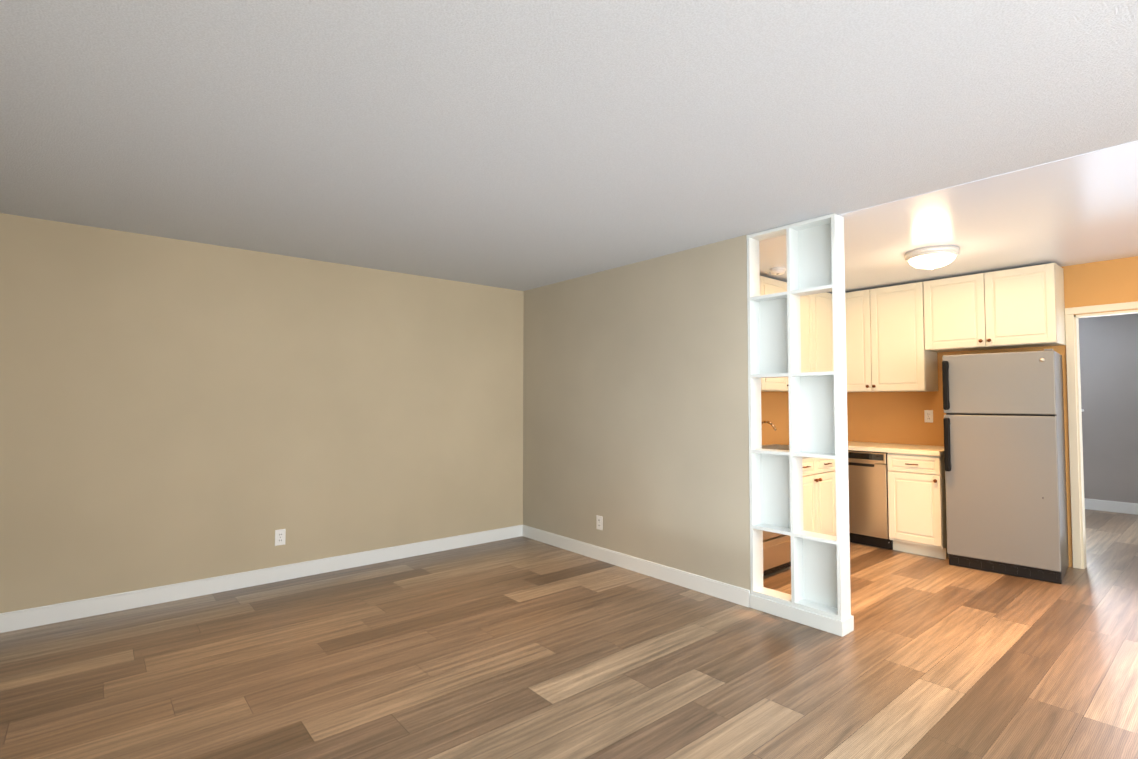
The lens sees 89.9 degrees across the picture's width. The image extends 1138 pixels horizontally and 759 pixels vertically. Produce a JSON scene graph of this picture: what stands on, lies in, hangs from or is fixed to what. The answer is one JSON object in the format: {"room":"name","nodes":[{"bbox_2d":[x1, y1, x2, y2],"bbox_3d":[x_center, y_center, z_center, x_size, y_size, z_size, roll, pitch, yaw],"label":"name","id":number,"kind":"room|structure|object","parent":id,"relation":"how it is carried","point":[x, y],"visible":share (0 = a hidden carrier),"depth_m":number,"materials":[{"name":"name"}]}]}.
{"room":"empty living room","nodes":[
{"label":"empty living room","id":0,"kind":"room"},
{"bbox_2d":[0,213,523,612],"bbox_3d":[-1.971,0.286,4.520,4.080,2.440,0.120,2,-3,-40],"label":"wall","id":1,"kind":"structure","parent":0,"point":[173,411],"depth_m":4.06,"materials":[{"name":"beige paint"}]},
{"bbox_2d":[0,525,522,632],"bbox_3d":[-1.928,1.448,4.426,3.840,0.110,0.014,2,-3,-40],"label":"baseboard","id":2,"kind":"structure","parent":1,"relation":"attached to","point":[42,615],"depth_m":4.02,"materials":[{"name":"white wood"}]},
{"bbox_2d":[275,529,285,545],"bbox_3d":[-2.152,1.177,4.252,0.072,0.116,0.008,2,-3,-40],"label":"outlet","id":3,"kind":"object","parent":1,"relation":"attached to","point":[280,536],"visible":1,"depth_m":4.25,"materials":[{"name":"white plastic"}]},
{"bbox_2d":[0,509,1137,758],"bbox_3d":[3.055,1.491,3.252,10.230,0.060,8.440,2,-3,-40],"label":"floor","id":4,"kind":"structure","parent":0,"point":[520,647],"depth_m":2.85,"materials":[{"name":"brown wood"}]},
{"bbox_2d":[763,531,790,575],"bbox_3d":[1.365,0.963,4.557,0.758,1.090,0.701,2,-3,-40],"label":"range","id":5,"kind":"object","parent":4,"relation":"on","point":[776,551],"visible":0.04,"depth_m":4.35,"materials":[{"name":"silver metal"}]},
{"bbox_2d":[761,421,835,535],"bbox_3d":[1.917,0.949,5.070,0.736,1.155,0.654,2,-3,-40],"label":"base cabinet","id":6,"kind":"object","parent":4,"relation":"on","point":[819,497],"visible":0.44,"depth_m":4.90,"materials":[{"name":"beige wood"}]},
{"bbox_2d":[747,213,853,636],"bbox_3d":[1.416,0.253,3.553,0.144,2.436,0.597,2,-3,-40],"label":"divider","id":7,"kind":"object","parent":4,"relation":"on","point":[819,597],"visible":1,"depth_m":3.53,"materials":[{"name":"white wood"}]},
{"bbox_2d":[848,450,892,549],"bbox_3d":[2.865,1.108,5.502,0.610,0.869,0.599,2,-3,-40],"label":"dishwasher","id":8,"kind":"object","parent":4,"relation":"on","point":[868,498],"visible":0.54,"depth_m":5.21,"materials":[{"name":"silver metal"}]},
{"bbox_2d":[887,453,948,559],"bbox_3d":[3.209,1.091,5.118,0.616,0.876,0.415,2,-3,-40],"label":"base cabinet","id":9,"kind":"object","parent":4,"relation":"on","point":[916,500],"depth_m":4.90,"materials":[{"name":"beige wood"}]},
{"bbox_2d":[848,441,943,456],"bbox_3d":[2.914,0.646,5.476,0.631,0.040,1.325,2,-3,-40],"label":"countertop","id":10,"kind":"structure","parent":9,"relation":"on","point":[920,450],"depth_m":5.16,"materials":[{"name":"beige laminate"}]},
{"bbox_2d":[942,349,1068,583],"bbox_3d":[3.517,0.649,4.608,0.700,1.722,0.705,2,-3,-45],"label":"fridge","id":11,"kind":"object","parent":4,"relation":"on","point":[1005,468],"visible":1,"depth_m":4.39,"materials":[{"name":"grey metal"}]},
{"bbox_2d":[0,0,1137,293],"bbox_3d":[3.055,-0.986,3.342,10.230,0.023,8.440,2,-3,-40],"label":"ceiling","id":12,"kind":"structure","parent":0,"point":[520,144],"depth_m":2.31,"materials":[{"name":"white paint"}]},
{"bbox_2d":[769,268,785,274],"bbox_3d":[1.747,-0.902,4.775,0.130,0.040,0.130,2,-3,-40],"label":"smoke detector","id":13,"kind":"object","parent":12,"relation":"attached to","point":[776,271],"visible":1,"depth_m":4.73,"materials":[{"name":"white plastic"}]},
{"bbox_2d":[905,245,958,269],"bbox_3d":[2.676,-0.891,4.208,0.340,0.164,0.340,2,-3,-40],"label":"ceiling lamp","id":14,"kind":"object","parent":12,"relation":"attached to","point":[932,257],"visible":1,"depth_m":4.11,"materials":[{"name":"white glass"}]},
{"bbox_2d":[523,235,750,593],"bbox_3d":[0.405,0.295,4.763,0.120,2.440,2.552,2,-3,-40],"label":"wall","id":15,"kind":"structure","parent":0,"point":[635,412],"depth_m":4.43,"materials":[{"name":"beige paint"}]},
{"bbox_2d":[596,515,602,529],"bbox_3d":[0.256,1.207,4.808,0.008,0.116,0.072,2,-3,-40],"label":"outlet","id":16,"kind":"object","parent":15,"relation":"attached to","point":[599,522],"visible":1,"depth_m":4.80,"materials":[{"name":"white plastic"}]},
{"bbox_2d":[522,525,749,607],"bbox_3d":[0.354,1.458,4.678,0.014,0.110,2.552,2,-3,-40],"label":"baseboard","id":17,"kind":"structure","parent":15,"relation":"attached to","point":[723,590],"depth_m":4.37,"materials":[{"name":"white wood"}]},
{"bbox_2d":[761,392,788,444],"bbox_3d":[1.721,0.319,5.426,2.750,2.440,0.100,2,-3,-40],"label":"wall","id":18,"kind":"structure","parent":0,"point":[775,408],"depth_m":5.62,"materials":[{"name":"orange paint"}]},
{"bbox_2d":[760,276,819,391],"bbox_3d":[1.901,-0.387,5.313,0.961,0.993,0.336,2,-3,-40],"label":"upper cabinet","id":19,"kind":"object","parent":18,"relation":"attached to","point":[810,331],"depth_m":5.36,"materials":[{"name":"beige wood"}]},
{"bbox_2d":[816,292,833,371],"bbox_3d":[2.378,-0.373,5.710,0.509,0.993,0.336,2,-3,-40],"label":"upper cabinet","id":20,"kind":"object","parent":18,"relation":"attached to","point":[816,319],"depth_m":5.62,"materials":[{"name":"beige wood"}]},
{"bbox_2d":[847,256,1137,566],"bbox_3d":[4.866,0.257,3.727,0.100,2.440,6.540,2,-3,-40],"label":"wall","id":21,"kind":"structure","parent":0,"point":[888,417],"depth_m":5.33,"materials":[{"name":"orange paint"}]},
{"bbox_2d":[845,282,937,391],"bbox_3d":[2.950,-0.374,5.671,0.374,0.993,1.130,2,-3,-40],"label":"upper cabinet","id":22,"kind":"object","parent":21,"relation":"attached to","point":[885,342],"visible":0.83,"depth_m":5.37,"materials":[{"name":"beige wood"}]},
{"bbox_2d":[924,410,932,422],"bbox_3d":[3.401,0.348,5.394,0.008,0.116,0.072,2,-3,-40],"label":"outlet","id":23,"kind":"object","parent":21,"relation":"attached to","point":[928,415],"visible":1,"depth_m":5.39,"materials":[{"name":"white plastic"}]},
{"bbox_2d":[923,263,1065,351],"bbox_3d":[3.608,-0.585,4.889,0.374,0.628,0.917,2,-3,-40],"label":"upper cabinet","id":24,"kind":"object","parent":21,"relation":"attached to","point":[1022,307],"visible":1,"depth_m":4.74,"materials":[{"name":"beige wood"}]},
{"bbox_2d":[1065,301,1137,568],"bbox_3d":[4.377,0.453,4.295,0.118,2.091,0.918,2,-3,-40],"label":"door frame","id":25,"kind":"structure","parent":21,"relation":"attached to","point":[1075,441],"depth_m":4.58,"materials":[{"name":"beige wood"}]},
{"bbox_2d":[1079,313,1137,502],"bbox_3d":[7.436,0.338,5.936,0.120,2.440,6.640,2,-3,-40],"label":"wall","id":26,"kind":"structure","parent":0,"point":[1108,346],"depth_m":6.90,"materials":[{"name":"grey paint"}]},
{"bbox_2d":[1084,498,1137,514],"bbox_3d":[7.416,1.489,5.812,0.016,0.130,6.540,2,-3,-40],"label":"baseboard","id":27,"kind":"structure","parent":26,"relation":"attached to","point":[1112,506],"depth_m":6.86,"materials":[{"name":"white wood"}]}
]}

